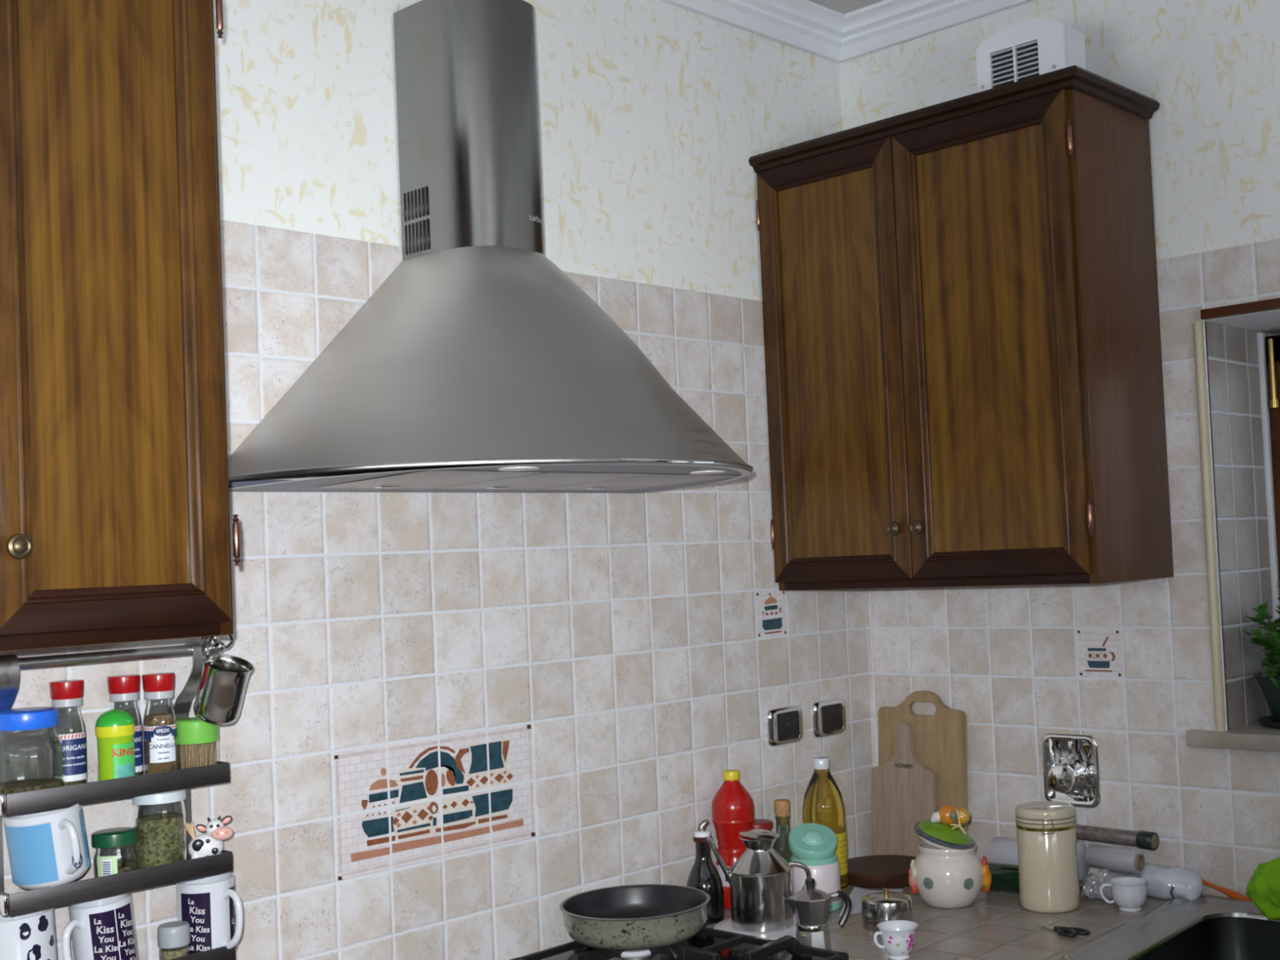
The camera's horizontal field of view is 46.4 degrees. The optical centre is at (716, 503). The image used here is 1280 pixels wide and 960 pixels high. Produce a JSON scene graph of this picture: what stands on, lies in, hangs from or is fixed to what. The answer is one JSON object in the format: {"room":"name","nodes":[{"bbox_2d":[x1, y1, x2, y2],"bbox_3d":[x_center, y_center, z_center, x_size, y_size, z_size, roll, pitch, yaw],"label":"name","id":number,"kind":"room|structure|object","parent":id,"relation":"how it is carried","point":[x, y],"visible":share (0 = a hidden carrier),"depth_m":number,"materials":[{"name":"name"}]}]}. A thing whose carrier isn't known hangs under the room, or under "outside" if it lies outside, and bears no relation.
{"room":"kitchen","nodes":[
{"label":"kitchen","id":0,"kind":"room"},
{"bbox_2d":[177,740,218,769],"bbox_3d":[-0.734,0.363,2.107,0.057,0.058,0.057,-4,-3,42],"label":"toothpicks","id":1,"kind":"object","parent":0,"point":[191,753],"depth_m":2.08,"materials":[{"name":"beige wood"}]},
{"bbox_2d":[0,0,872,959],"bbox_3d":[-0.995,0.291,2.111,0.250,2.845,3.706,-4,-3,42],"label":"wall","id":2,"kind":"structure","parent":0,"point":[621,627],"depth_m":2.65,"materials":[{"name":"tile"}]},
{"bbox_2d":[0,640,235,959],"bbox_3d":[-0.912,0.450,1.924,0.097,0.507,0.580,-4,-3,42],"label":"spice rack","id":3,"kind":"object","parent":2,"relation":"attached to","point":[44,799],"visible":0.85,"depth_m":1.99,"materials":[{"name":"grey metal"}]},
{"bbox_2d":[0,907,57,959],"bbox_3d":[-0.909,0.587,1.919,0.112,0.122,0.090,-2,-2,-24],"label":"coffee mug","id":4,"kind":"object","parent":3,"relation":"on","point":[31,935],"visible":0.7,"depth_m":1.89,"materials":[{"name":"white ceramic"}]},
{"bbox_2d":[0,706,65,794],"bbox_3d":[-0.901,0.331,1.945,0.090,0.124,0.090,-4,-3,42],"label":"storage jar","id":5,"kind":"object","parent":3,"relation":"on","point":[32,752],"visible":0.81,"depth_m":1.91,"materials":[{"name":"clear glass"}]},
{"bbox_2d":[2,803,90,889],"bbox_3d":[-0.867,0.444,1.944,0.113,0.107,0.103,-3,-2,1],"label":"coffee mug","id":6,"kind":"object","parent":3,"relation":"on","point":[48,847],"visible":0.94,"depth_m":1.90,"materials":[{"name":"white ceramic"}]},
{"bbox_2d":[48,679,87,786],"bbox_3d":[-0.874,0.317,2.007,0.044,0.154,0.044,-4,-3,42],"label":"bottle","id":7,"kind":"object","parent":3,"relation":"on","point":[66,695],"visible":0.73,"depth_m":1.99,"materials":[{"name":"clear glass"}]},
{"bbox_2d":[62,892,138,959],"bbox_3d":[-0.831,0.588,1.996,0.106,0.119,0.081,-1,-3,-39],"label":"coffee mug","id":8,"kind":"object","parent":3,"relation":"on","point":[103,928],"visible":0.9,"depth_m":1.97,"materials":[{"name":"white ceramic"}]},
{"bbox_2d":[91,826,137,877],"bbox_3d":[-0.816,0.481,2.020,0.058,0.073,0.058,-4,-3,42],"label":"spice jar","id":9,"kind":"object","parent":3,"relation":"on","point":[115,852],"visible":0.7,"depth_m":2.00,"materials":[{"name":"clear glass"}]},
{"bbox_2d":[94,709,135,781],"bbox_3d":[-0.812,0.335,2.013,0.050,0.113,0.050,-4,-3,42],"label":"bottle","id":10,"kind":"object","parent":3,"relation":"on","point":[114,729],"visible":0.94,"depth_m":1.99,"materials":[{"name":"plastic"}]},
{"bbox_2d":[0,760,230,816],"bbox_3d":[-0.826,0.383,2.022,0.093,0.028,0.307,-4,-3,42],"label":"shelf","id":11,"kind":"object","parent":3,"relation":"attached to","point":[44,799],"depth_m":1.98,"materials":[{"name":"grey metal"}]},
{"bbox_2d":[0,849,232,915],"bbox_3d":[-0.820,0.507,2.018,0.093,0.028,0.307,-4,-3,42],"label":"shelf","id":12,"kind":"object","parent":3,"relation":"attached to","point":[35,900],"depth_m":1.97,"materials":[{"name":"grey metal"}]},
{"bbox_2d":[106,674,143,775],"bbox_3d":[-0.820,0.316,2.065,0.044,0.154,0.044,-4,-3,42],"label":"bottle","id":13,"kind":"object","parent":3,"relation":"on","point":[123,691],"visible":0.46,"depth_m":2.05,"materials":[{"name":"clear glass"}]},
{"bbox_2d":[131,788,186,869],"bbox_3d":[-0.773,0.458,2.069,0.070,0.119,0.070,-4,-3,42],"label":"spice jar","id":14,"kind":"object","parent":3,"relation":"on","point":[159,820],"visible":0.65,"depth_m":2.04,"materials":[{"name":"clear glass"}]},
{"bbox_2d":[142,672,177,774],"bbox_3d":[-0.775,0.315,2.073,0.045,0.154,0.044,-4,-3,42],"label":"bottle","id":15,"kind":"object","parent":3,"relation":"on","point":[159,722],"visible":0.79,"depth_m":2.06,"materials":[{"name":"clear glass"}]},
{"bbox_2d":[157,920,190,959],"bbox_3d":[-0.750,0.613,2.058,0.043,0.063,0.043,-4,-3,42],"label":"spice jar","id":16,"kind":"object","parent":3,"relation":"on","point":[173,937],"visible":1,"depth_m":2.04,"materials":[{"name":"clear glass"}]},
{"bbox_2d":[176,716,219,769],"bbox_3d":[-0.735,0.348,2.108,0.060,0.087,0.060,-4,-3,42],"label":"jar","id":17,"kind":"object","parent":3,"relation":"on","point":[197,740],"visible":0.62,"depth_m":2.08,"materials":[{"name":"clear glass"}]},
{"bbox_2d":[168,946,235,959],"bbox_3d":[-0.814,0.636,2.013,0.093,0.028,0.307,-4,-3,42],"label":"shelf","id":18,"kind":"object","parent":3,"relation":"attached to","point":[223,953],"depth_m":2.07,"materials":[{"name":"grey metal"}]},
{"bbox_2d":[175,872,243,954],"bbox_3d":[-0.719,0.588,2.104,0.080,0.113,0.102,-1,-2,-28],"label":"coffee mug","id":19,"kind":"object","parent":3,"relation":"on","point":[211,906],"visible":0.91,"depth_m":2.08,"materials":[{"name":"white ceramic"}]},
{"bbox_2d":[186,815,233,858],"bbox_3d":[-0.716,0.479,2.103,0.065,0.073,0.047,-2,-2,-20],"label":"cow figurine","id":20,"kind":"object","parent":3,"relation":"on","point":[210,843],"visible":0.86,"depth_m":2.10,"materials":[{"name":"white ceramic"}]},
{"bbox_2d":[0,0,240,652],"bbox_3d":[-0.939,-0.287,1.778,0.342,0.926,0.663,-4,-3,42],"label":"upper cabinet","id":21,"kind":"object","parent":2,"relation":"attached to","point":[115,522],"visible":1,"depth_m":1.80,"materials":[{"name":"brown wood"}]},
{"bbox_2d":[208,634,234,652],"bbox_3d":[-0.730,0.201,2.161,0.079,0.030,0.037,-4,-3,42],"label":"hook","id":22,"kind":"object","parent":2,"relation":"attached to","point":[219,646],"visible":0.74,"depth_m":2.13,"materials":[{"name":"silver metal"}]},
{"bbox_2d":[193,635,253,724],"bbox_3d":[-0.690,0.243,2.083,0.088,0.133,0.070,-4,-3,39],"label":"steel cup","id":23,"kind":"object","parent":22,"relation":"hanging from","point":[224,679],"visible":0.94,"depth_m":2.06,"materials":[{"name":"silver metal"}]},
{"bbox_2d":[332,722,536,883],"bbox_3d":[-0.462,0.492,2.492,0.002,0.206,0.412,-4,-3,42],"label":"tile mural","id":24,"kind":"object","parent":2,"relation":"attached to","point":[398,805],"visible":1,"depth_m":2.48,"materials":[{"name":"white tile"}]},
{"bbox_2d":[227,0,753,493],"bbox_3d":[-0.275,-0.437,2.401,0.505,0.810,0.931,-4,-3,42],"label":"hood","id":25,"kind":"object","parent":2,"relation":"attached to","point":[477,348],"visible":1,"depth_m":2.32,"materials":[{"name":"silver metal"}]},
{"bbox_2d":[754,588,787,639],"bbox_3d":[0.115,0.233,3.150,0.002,0.103,0.103,-4,-3,42],"label":"tile","id":26,"kind":"object","parent":2,"relation":"attached to","point":[771,607],"depth_m":3.15,"materials":[{"name":"white tile"}]},
{"bbox_2d":[766,705,803,746],"bbox_3d":[0.147,0.471,3.156,0.014,0.080,0.114,-4,-3,42],"label":"switch plate","id":27,"kind":"object","parent":2,"relation":"attached to","point":[784,725],"visible":1,"depth_m":3.14,"materials":[{"name":"silver metal"}]},
{"bbox_2d":[811,697,846,737],"bbox_3d":[0.249,0.471,3.268,0.013,0.080,0.114,-4,-3,42],"label":"switch plate","id":28,"kind":"object","parent":2,"relation":"attached to","point":[828,716],"visible":1,"depth_m":3.26,"materials":[{"name":"silver metal"}]},
{"bbox_2d":[661,0,1034,62],"bbox_3d":[0.329,-1.151,0.902,3.504,0.075,3.704,-4,-3,42],"label":"trim","id":29,"kind":"structure","parent":2,"relation":"attached to","point":[806,25],"depth_m":3.26,"materials":[{"name":"white paint"}]},
{"bbox_2d":[808,0,884,14],"bbox_3d":[0.442,-1.235,1.067,3.950,0.100,4.400,-4,-3,42],"label":"ceiling","id":30,"kind":"structure","parent":0,"point":[843,6],"depth_m":3.28,"materials":[{"name":"paint"}]},
{"bbox_2d":[839,0,1279,897],"bbox_3d":[1.799,0.180,2.439,3.950,2.845,0.550,-4,-3,42],"label":"wall","id":31,"kind":"structure","parent":0,"point":[1004,656],"depth_m":2.92,"materials":[{"name":"tile"}]},
{"bbox_2d":[748,65,1173,591],"bbox_3d":[0.476,-0.300,3.035,0.799,0.932,0.342,-4,-3,42],"label":"upper cabinet","id":32,"kind":"object","parent":31,"relation":"attached to","point":[964,380],"visible":1,"depth_m":2.87,"materials":[{"name":"brown wood"}]},
{"bbox_2d":[976,18,1086,92],"bbox_3d":[0.604,-0.848,2.864,0.188,0.138,0.088,-4,-3,42],"label":"air vent","id":33,"kind":"object","parent":32,"relation":"on","point":[1022,50],"visible":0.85,"depth_m":2.83,"materials":[{"name":"white plastic"}]},
{"bbox_2d":[991,42,1039,88],"bbox_3d":[0.573,-0.832,2.847,0.104,0.080,0.003,-4,-3,42],"label":"grille","id":34,"kind":"object","parent":33,"relation":"attached to","point":[1011,62],"depth_m":2.84,"materials":[{"name":"white plastic"}]},
{"bbox_2d":[1041,733,1101,808],"bbox_3d":[0.708,0.546,3.028,0.128,0.148,0.048,-4,-3,42],"label":"plate","id":35,"kind":"object","parent":31,"relation":"attached to","point":[1070,762],"visible":1,"depth_m":3.02,"materials":[{"name":"silver metal"}]},
{"bbox_2d":[1075,627,1124,679],"bbox_3d":[0.770,0.302,3.001,0.103,0.103,0.002,-4,-3,42],"label":"tile","id":36,"kind":"object","parent":31,"relation":"attached to","point":[1100,651],"depth_m":3.00,"materials":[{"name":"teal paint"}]},
{"bbox_2d":[1192,321,1226,731],"bbox_3d":[0.940,0.043,2.844,0.018,0.783,0.019,-4,-3,42],"label":"trim","id":37,"kind":"structure","parent":31,"relation":"attached to","point":[1197,326],"depth_m":2.84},
{"bbox_2d":[1186,722,1279,751],"bbox_3d":[1.474,0.415,2.563,1.244,0.030,0.346,-4,-3,42],"label":"window sill","id":38,"kind":"structure","parent":31,"relation":"attached to","point":[1255,736],"depth_m":2.80,"materials":[{"name":"stone"}]},
{"bbox_2d":[1242,582,1279,728],"bbox_3d":[1.126,0.287,2.866,0.187,0.277,0.262,-4,-2,31],"label":"potted plant","id":39,"kind":"object","parent":38,"relation":"on","point":[1268,681],"visible":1,"depth_m":2.84,"materials":[{"name":"green plant"}]},
{"bbox_2d":[1200,297,1279,319],"bbox_3d":[1.357,-0.393,2.458,1.162,0.019,0.022,-4,-3,42],"label":"trim","id":40,"kind":"structure","parent":31,"relation":"attached to","point":[1270,304],"depth_m":2.79,"materials":[{"name":"brown wood"}]},
{"bbox_2d":[1257,332,1279,670],"bbox_3d":[1.552,0.010,2.675,1.112,0.779,0.092,-4,-3,42],"label":"window","id":41,"kind":"structure","parent":31,"relation":"in","point":[1268,347],"depth_m":3.02,"materials":[{"name":"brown wood"}]},
{"bbox_3d":[0.569,1.655,0.961,3.950,0.100,4.400,-4,-3,42],"label":"floor","id":42,"kind":"structure","parent":0,"visible":0},
{"bbox_2d":[704,879,1232,959],"bbox_3d":[0.193,1.182,1.366,2.396,0.908,3.196,-4,-3,42],"label":"countertop","id":43,"kind":"structure","parent":42,"relation":"on","point":[996,926],"depth_m":2.67,"materials":[{"name":"tile"}]},
{"bbox_2d":[510,925,848,959],"bbox_3d":[-0.179,0.757,2.354,0.495,0.044,0.720,-4,-3,42],"label":"gas hob","id":44,"kind":"object","parent":43,"relation":"in","point":[708,944],"visible":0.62,"depth_m":2.51,"materials":[{"name":"black metal"}]},
{"bbox_2d":[559,884,710,950],"bbox_3d":[-0.139,0.710,2.554,0.259,0.058,0.259,-4,-3,42],"label":"frying pan","id":45,"kind":"object","parent":44,"relation":"on","point":[636,916],"visible":1,"depth_m":2.51,"materials":[{"name":"metal"}]},
{"bbox_2d":[686,818,724,924],"bbox_3d":[-0.025,0.694,2.819,0.071,0.190,0.071,-4,-3,42],"label":"vinegar bottle","id":46,"kind":"object","parent":43,"relation":"on","point":[704,875],"visible":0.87,"depth_m":2.80,"materials":[{"name":"black glass"}]},
{"bbox_2d":[711,769,755,909],"bbox_3d":[0.034,0.659,2.933,0.085,0.264,0.085,-4,-3,42],"label":"sauce bottle","id":47,"kind":"object","parent":43,"relation":"on","point":[732,808],"visible":0.68,"depth_m":2.90,"materials":[{"name":"red plastic"}]},
{"bbox_2d":[713,914,796,939],"bbox_3d":[0.091,0.777,2.730,0.194,0.008,0.194,-4,-3,42],"label":"round tray","id":48,"kind":"object","parent":43,"relation":"on","point":[725,925],"visible":0.15,"depth_m":2.70,"materials":[{"name":"silver metal"}]},
{"bbox_2d":[706,828,811,932],"bbox_3d":[0.079,0.691,2.750,0.125,0.173,0.151,-4,-3,42],"label":"can","id":49,"kind":"object","parent":48,"relation":"on","point":[760,881],"visible":0.85,"depth_m":2.71,"materials":[{"name":"metal"}]},
{"bbox_2d":[752,818,773,848],"bbox_3d":[0.083,0.716,2.994,0.066,0.151,0.066,-4,-3,42],"label":"jam jar","id":50,"kind":"object","parent":43,"relation":"on","point":[762,824],"visible":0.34,"depth_m":2.98,"materials":[{"name":"red metal"}]},
{"bbox_2d":[773,799,793,862],"bbox_3d":[0.136,0.696,3.024,0.050,0.187,0.050,-4,-3,42],"label":"bottle","id":51,"kind":"object","parent":43,"relation":"on","point":[781,806],"visible":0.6,"depth_m":3.01,"materials":[{"name":"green glass"}]},
{"bbox_2d":[788,822,842,911],"bbox_3d":[0.189,0.705,2.887,0.100,0.156,0.100,-4,-3,42],"label":"jar","id":52,"kind":"object","parent":43,"relation":"on","point":[813,845],"visible":0.81,"depth_m":2.86,"materials":[{"name":"ceramic"}]},
{"bbox_2d":[784,878,851,955],"bbox_3d":[0.173,0.707,2.556,0.081,0.128,0.096,-4,-3,39],"label":"moka pot","id":53,"kind":"object","parent":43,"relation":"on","point":[810,906],"visible":0.98,"depth_m":2.53,"materials":[{"name":"metal"}]},
{"bbox_2d":[802,756,848,891],"bbox_3d":[0.218,0.653,3.038,0.088,0.267,0.088,-4,-3,42],"label":"oil bottle","id":54,"kind":"object","parent":43,"relation":"on","point":[823,804],"visible":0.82,"depth_m":3.01,"materials":[{"name":"yellow plastic"}]},
{"bbox_2d":[838,886,903,916],"bbox_3d":[0.297,0.762,2.882,0.208,0.029,0.078,-1,-2,-30],"label":"paper napkin","id":55,"kind":"object","parent":43,"relation":"on","point":[856,895],"visible":0.41,"depth_m":2.88,"materials":[{"name":"white paper"}]},
{"bbox_2d":[847,854,915,888],"bbox_3d":[0.349,0.768,3.110,0.202,0.030,0.202,-4,-3,42],"label":"wooden trivet","id":56,"kind":"object","parent":43,"relation":"on","point":[877,871],"visible":0.6,"depth_m":3.05,"materials":[{"name":"brown wood"}]},
{"bbox_2d":[861,888,912,931],"bbox_3d":[0.310,0.737,2.721,0.093,0.068,0.093,-4,-3,42],"label":"steel canister","id":57,"kind":"object","parent":43,"relation":"on","point":[877,908],"visible":0.86,"depth_m":2.69,"materials":[{"name":"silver metal"}]},
{"bbox_2d":[873,920,918,959],"bbox_3d":[0.304,0.737,2.505,0.070,0.054,0.073,-4,-3,42],"label":"espresso cup","id":58,"kind":"object","parent":43,"relation":"on","point":[898,936],"visible":1,"depth_m":2.49,"materials":[{"name":"white ceramic"}]},
{"bbox_2d":[871,721,936,856],"bbox_3d":[0.407,0.632,3.257,0.168,0.308,0.033,-4,-3,42],"label":"chopping board","id":59,"kind":"object","parent":43,"relation":"on","point":[904,789],"visible":0.96,"depth_m":3.25,"materials":[{"name":"brown wood"}]},
{"bbox_2d":[878,690,968,833],"bbox_3d":[0.448,0.597,3.253,0.226,0.374,0.042,-4,-3,42],"label":"chopping board","id":60,"kind":"object","parent":43,"relation":"on","point":[940,739],"visible":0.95,"depth_m":3.22,"materials":[{"name":"brown wood"}]},
{"bbox_2d":[908,804,991,908],"bbox_3d":[0.445,0.675,2.869,0.145,0.191,0.140,-4,-3,42],"label":"cookie jar","id":61,"kind":"object","parent":43,"relation":"on","point":[947,872],"visible":1,"depth_m":2.83,"materials":[{"name":"ceramic"}]},
{"bbox_2d":[987,862,1019,892],"bbox_3d":[0.615,0.738,2.922,0.180,0.053,0.053,-4,-3,35],"label":"wine bottle","id":62,"kind":"object","parent":43,"relation":"on","point":[1005,877],"visible":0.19,"depth_m":2.93,"materials":[{"name":"green glass"}]},
{"bbox_2d":[986,836,1088,879],"bbox_3d":[0.640,0.708,2.974,0.193,0.074,0.074,-4,-3,42],"label":"paper roll","id":63,"kind":"object","parent":43,"relation":"on","point":[1000,850],"visible":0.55,"depth_m":2.98,"materials":[{"name":"white paper"}]},
{"bbox_2d":[1014,800,1079,913],"bbox_3d":[0.623,0.665,2.810,0.114,0.190,0.114,-4,-3,42],"label":"canister","id":64,"kind":"object","parent":43,"relation":"on","point":[1048,867],"visible":1,"depth_m":2.76,"materials":[{"name":"beige ceramic"}]},
{"bbox_2d":[1037,924,1089,937],"bbox_3d":[0.602,0.751,2.621,0.109,0.009,0.047,-4,-3,42],"label":"scissors","id":65,"kind":"object","parent":43,"relation":"on","point":[1066,931],"visible":1,"depth_m":2.61,"materials":[{"name":"black metal"}]},
{"bbox_2d":[1080,867,1109,897],"bbox_3d":[0.711,0.712,2.801,0.057,0.058,0.020,-4,-3,37],"label":"scrap","id":66,"kind":"object","parent":43,"relation":"on","point":[1094,882],"visible":1,"depth_m":2.80,"materials":[{"name":"metal"}]},
{"bbox_2d":[1082,870,1137,899],"bbox_3d":[0.758,0.731,2.856,0.114,0.050,0.061,-4,-2,27],"label":"plastic bag","id":67,"kind":"object","parent":43,"relation":"on","point":[1111,874],"visible":0.25,"depth_m":2.84,"materials":[{"name":"clear plastic"}]},
{"bbox_2d":[1084,844,1144,873],"bbox_3d":[0.763,0.681,2.853,0.107,0.045,0.046,-4,-3,42],"label":"roll","id":68,"kind":"object","parent":67,"relation":"on","point":[1128,860],"visible":1,"depth_m":2.83,"materials":[{"name":"cardboard"}]},
{"bbox_2d":[1099,876,1147,911],"bbox_3d":[0.761,0.727,2.766,0.077,0.052,0.068,-4,-3,42],"label":"coffee cup","id":69,"kind":"object","parent":43,"relation":"on","point":[1129,893],"visible":1,"depth_m":2.74,"materials":[{"name":"white ceramic"}]},
{"bbox_2d":[1060,895,1279,959],"bbox_3d":[0.926,0.812,2.454,0.538,0.175,0.535,-4,-3,39],"label":"sink","id":70,"kind":"object","parent":43,"relation":"in","point":[1203,927],"visible":1,"depth_m":2.67,"materials":[{"name":"grey stone"}]},
{"bbox_2d":[1245,857,1279,920],"bbox_3d":[1.013,0.673,2.618,0.166,0.110,0.123,-4,-3,42],"label":"cloth","id":71,"kind":"object","parent":70,"relation":"on","point":[1263,889],"visible":1,"depth_m":2.62,"materials":[{"name":"green fabric"}]},
{"bbox_2d":[1137,862,1203,900],"bbox_3d":[0.860,0.719,2.836,0.124,0.062,0.082,-4,-3,42],"label":"packet","id":72,"kind":"object","parent":43,"relation":"on","point":[1169,882],"visible":0.88,"depth_m":2.81,"materials":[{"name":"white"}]},
{"bbox_2d":[1075,823,1159,850],"bbox_3d":[0.762,0.659,2.954,0.232,0.036,0.037,-4,-3,42],"label":"tube","id":73,"kind":"object","parent":72,"relation":"on","point":[1146,840],"visible":0.88,"depth_m":2.92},
{"bbox_2d":[1202,878,1252,901],"bbox_3d":[0.970,0.725,2.768,0.025,0.034,0.158,-1,-3,-35],"label":"brush","id":74,"kind":"object","parent":43,"relation":"on","point":[1233,895],"visible":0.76,"depth_m":2.79,"materials":[{"name":"plastic"}]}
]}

